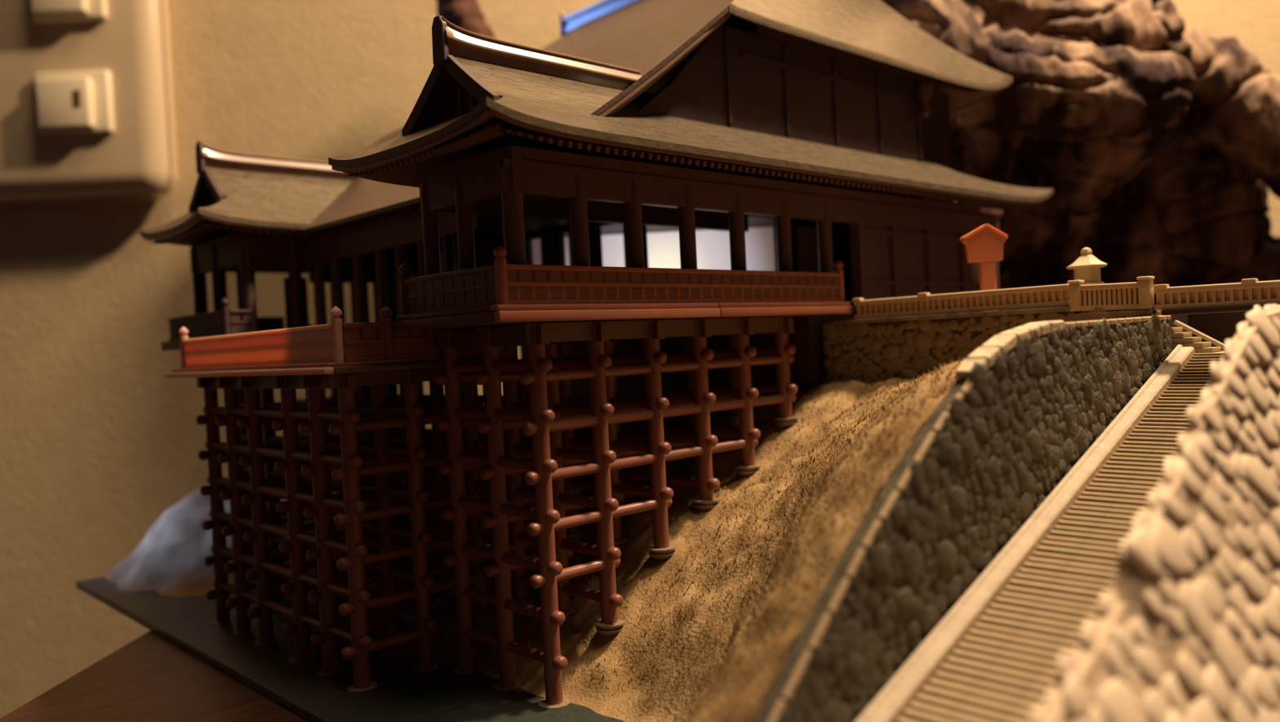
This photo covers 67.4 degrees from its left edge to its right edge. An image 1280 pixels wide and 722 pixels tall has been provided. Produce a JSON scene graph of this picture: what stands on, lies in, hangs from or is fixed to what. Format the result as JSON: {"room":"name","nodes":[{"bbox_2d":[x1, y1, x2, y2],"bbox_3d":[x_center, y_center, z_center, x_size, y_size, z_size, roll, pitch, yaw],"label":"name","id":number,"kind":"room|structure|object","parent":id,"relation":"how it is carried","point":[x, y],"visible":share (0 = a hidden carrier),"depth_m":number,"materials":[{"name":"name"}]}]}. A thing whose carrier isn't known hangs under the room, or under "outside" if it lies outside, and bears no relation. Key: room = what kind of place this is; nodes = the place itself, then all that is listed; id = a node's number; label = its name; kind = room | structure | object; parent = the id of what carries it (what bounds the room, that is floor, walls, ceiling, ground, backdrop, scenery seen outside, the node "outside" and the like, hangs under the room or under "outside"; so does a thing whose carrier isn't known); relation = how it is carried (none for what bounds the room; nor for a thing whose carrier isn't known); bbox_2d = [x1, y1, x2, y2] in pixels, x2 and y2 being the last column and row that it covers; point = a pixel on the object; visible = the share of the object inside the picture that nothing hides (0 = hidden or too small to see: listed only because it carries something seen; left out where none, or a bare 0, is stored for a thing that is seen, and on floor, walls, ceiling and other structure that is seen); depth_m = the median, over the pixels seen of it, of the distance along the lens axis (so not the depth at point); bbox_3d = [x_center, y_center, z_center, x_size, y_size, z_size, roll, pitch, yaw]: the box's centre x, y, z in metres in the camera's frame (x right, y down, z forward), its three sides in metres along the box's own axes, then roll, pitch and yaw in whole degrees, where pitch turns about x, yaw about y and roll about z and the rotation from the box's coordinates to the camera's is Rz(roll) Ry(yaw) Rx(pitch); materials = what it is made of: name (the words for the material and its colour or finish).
{"room":"scale model scene","nodes":[
{"label":"scale model scene","id":0,"kind":"room"},
{"bbox_2d":[0,630,309,721],"bbox_3d":[0.496,0.068,0.040,1.300,0.022,1.019,-3,1,0],"label":"table","id":1,"kind":"object","parent":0,"point":[150,677],"visible":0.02,"depth_m":0.24,"materials":[{"name":"brown wood"}]},
{"bbox_2d":[75,576,798,721],"bbox_3d":[0.021,0.074,0.309,0.267,0.002,0.401,-4,1,-44],"label":"display base","id":2,"kind":"object","parent":1,"relation":"on","point":[402,693],"visible":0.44,"depth_m":0.24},
{"bbox_2d":[195,367,537,688],"bbox_3d":[-0.081,0.040,0.281,0.061,0.076,0.098,-4,1,-44],"label":"scaffold","id":3,"kind":"object","parent":2,"relation":"on","point":[394,446],"visible":0.89,"depth_m":0.25,"materials":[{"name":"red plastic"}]},
{"bbox_2d":[165,306,502,377],"bbox_3d":[-0.089,-0.005,0.273,0.053,0.016,0.108,-4,1,-44],"label":"stage","id":4,"kind":"object","parent":3,"relation":"on","point":[335,347],"visible":0.94,"depth_m":0.23,"materials":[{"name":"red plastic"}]},
{"bbox_2d":[104,311,980,721],"bbox_3d":[-0.005,0.032,0.334,0.266,0.088,0.327,-4,1,-44],"label":"hillside","id":5,"kind":"object","parent":2,"relation":"on","point":[708,620],"visible":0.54,"depth_m":0.23,"materials":[{"name":"brown soil"}]},
{"bbox_2d":[237,386,362,577],"bbox_3d":[-0.120,0.034,0.344,0.045,0.079,0.028,-4,1,-44],"label":"scaffold","id":6,"kind":"object","parent":5,"relation":"on","point":[242,394],"visible":0.1,"depth_m":0.34,"materials":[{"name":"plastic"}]},
{"bbox_2d":[434,316,797,704],"bbox_3d":[-0.002,0.032,0.257,0.096,0.085,0.043,-4,1,-44],"label":"scaffold","id":7,"kind":"object","parent":5,"relation":"on","point":[552,415],"visible":1,"depth_m":0.24,"materials":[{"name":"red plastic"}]},
{"bbox_2d":[283,0,1013,359],"bbox_3d":[-0.001,-0.079,0.360,0.221,0.152,0.188,-4,1,-44],"label":"main hall","id":8,"kind":"object","parent":5,"relation":"on","point":[853,74],"visible":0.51,"depth_m":0.30,"materials":[{"name":"brown wood"}]},
{"bbox_2d":[139,141,418,351],"bbox_3d":[-0.129,-0.041,0.349,0.083,0.070,0.066,-4,1,-44],"label":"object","id":9,"kind":"object","parent":8,"relation":"attached to","point":[242,207],"visible":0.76,"depth_m":0.33,"materials":[{"name":"brown wood"}]},
{"bbox_2d":[532,226,774,271],"bbox_3d":[0.004,-0.032,0.355,0.097,0.032,0.001,-3,1,0],"label":"backlight","id":10,"kind":"object","parent":8,"relation":"in","point":[713,246],"visible":0.07,"depth_m":0.35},
{"bbox_2d":[328,15,1053,330],"bbox_3d":[0.040,-0.048,0.296,0.255,0.070,0.067,-4,1,-44],"label":"temple building","id":11,"kind":"object","parent":8,"relation":"attached to","point":[464,141],"visible":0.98,"depth_m":0.23,"materials":[{"name":"brown wood"}]},
{"bbox_2d":[751,314,1172,721],"bbox_3d":[0.070,0.030,0.177,0.162,0.075,0.005,-4,1,-44],"label":"wall","id":12,"kind":"structure","parent":5,"relation":"on","point":[1024,407],"depth_m":0.16,"materials":[{"name":"stone"}]},
{"bbox_2d":[822,306,1156,383],"bbox_3d":[0.088,0.000,0.258,0.003,0.026,0.094,-4,1,-44],"label":"wall","id":13,"kind":"structure","parent":5,"relation":"on","point":[868,352],"depth_m":0.27,"materials":[{"name":"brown stone"}]},
{"bbox_2d":[855,344,1225,721],"bbox_3d":[0.090,0.035,0.170,0.179,0.073,0.032,-4,1,-44],"label":"staircase","id":14,"kind":"structure","parent":2,"relation":"on","point":[993,656],"depth_m":0.16,"materials":[{"name":"stone"}]},
{"bbox_2d":[1171,320,1225,352],"bbox_3d":[0.137,-0.006,0.237,0.008,0.008,0.013,-4,1,-44],"label":"steps","id":15,"kind":"structure","parent":14,"relation":"on","point":[1178,337],"depth_m":0.24,"materials":[{"name":"stone"}]},
{"bbox_2d":[833,303,1279,351],"bbox_3d":[0.155,0.025,0.273,0.119,0.083,0.163,-4,1,-44],"label":"terrace","id":16,"kind":"object","parent":2,"relation":"on","point":[1220,323],"visible":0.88,"depth_m":0.25,"materials":[{"name":"grey stone"}]},
{"bbox_2d":[852,284,1069,319],"bbox_3d":[0.085,-0.016,0.260,0.002,0.006,0.063,-4,1,-44],"label":"fence","id":17,"kind":"object","parent":16,"relation":"on","point":[1048,295],"visible":1,"depth_m":0.26,"materials":[{"name":"beige plastic"}]},
{"bbox_2d":[960,223,1007,311],"bbox_3d":[0.095,-0.025,0.265,0.012,0.025,0.003,-3,1,0],"label":"signboard","id":18,"kind":"object","parent":16,"relation":"on","point":[984,245],"visible":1,"depth_m":0.26,"materials":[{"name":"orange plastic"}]},
{"bbox_2d":[1066,247,1107,284],"bbox_3d":[0.117,-0.021,0.251,0.009,0.016,0.010,-4,1,-44],"label":"stone lantern","id":19,"kind":"object","parent":16,"relation":"on","point":[1086,267],"visible":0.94,"depth_m":0.25,"materials":[{"name":"beige stone"}]},
{"bbox_2d":[1066,275,1155,311],"bbox_3d":[0.113,-0.016,0.230,0.003,0.008,0.019,-4,1,-44],"label":"fence","id":20,"kind":"object","parent":16,"relation":"on","point":[1140,295],"visible":1,"depth_m":0.23,"materials":[{"name":"beige plastic"}]},
{"bbox_2d":[1153,278,1279,310],"bbox_3d":[0.136,-0.015,0.207,0.002,0.006,0.046,-4,1,-44],"label":"fence","id":21,"kind":"object","parent":16,"relation":"on","point":[1249,291],"visible":1,"depth_m":0.21,"materials":[{"name":"beige plastic"}]},
{"bbox_2d":[1028,303,1279,721],"bbox_3d":[0.103,0.033,0.144,0.169,0.085,0.028,-4,1,-44],"label":"wall","id":22,"kind":"structure","parent":2,"relation":"on","point":[1187,626],"depth_m":0.13,"materials":[{"name":"stone"}]},
{"bbox_2d":[435,0,1279,310],"bbox_3d":[0.127,-0.106,0.435,0.441,0.347,0.147,-3,1,-5],"label":"driftwood","id":23,"kind":"object","parent":1,"relation":"on","point":[1156,140],"visible":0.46,"depth_m":0.41,"materials":[{"name":"brown wood"}]},
{"bbox_2d":[0,0,1279,718],"bbox_3d":[-0.014,-0.301,0.577,3.200,2.260,0.060,-3,1,0],"label":"wall","id":24,"kind":"structure","parent":0,"point":[97,442],"depth_m":0.55,"materials":[{"name":"beige paint"}]},
{"bbox_2d":[0,0,177,206],"bbox_3d":[-0.329,-0.173,0.533,0.128,0.168,0.032,-3,1,0],"label":"light switch","id":25,"kind":"object","parent":24,"relation":"attached to","point":[86,108],"visible":1,"depth_m":0.53,"materials":[{"name":"beige plastic"}]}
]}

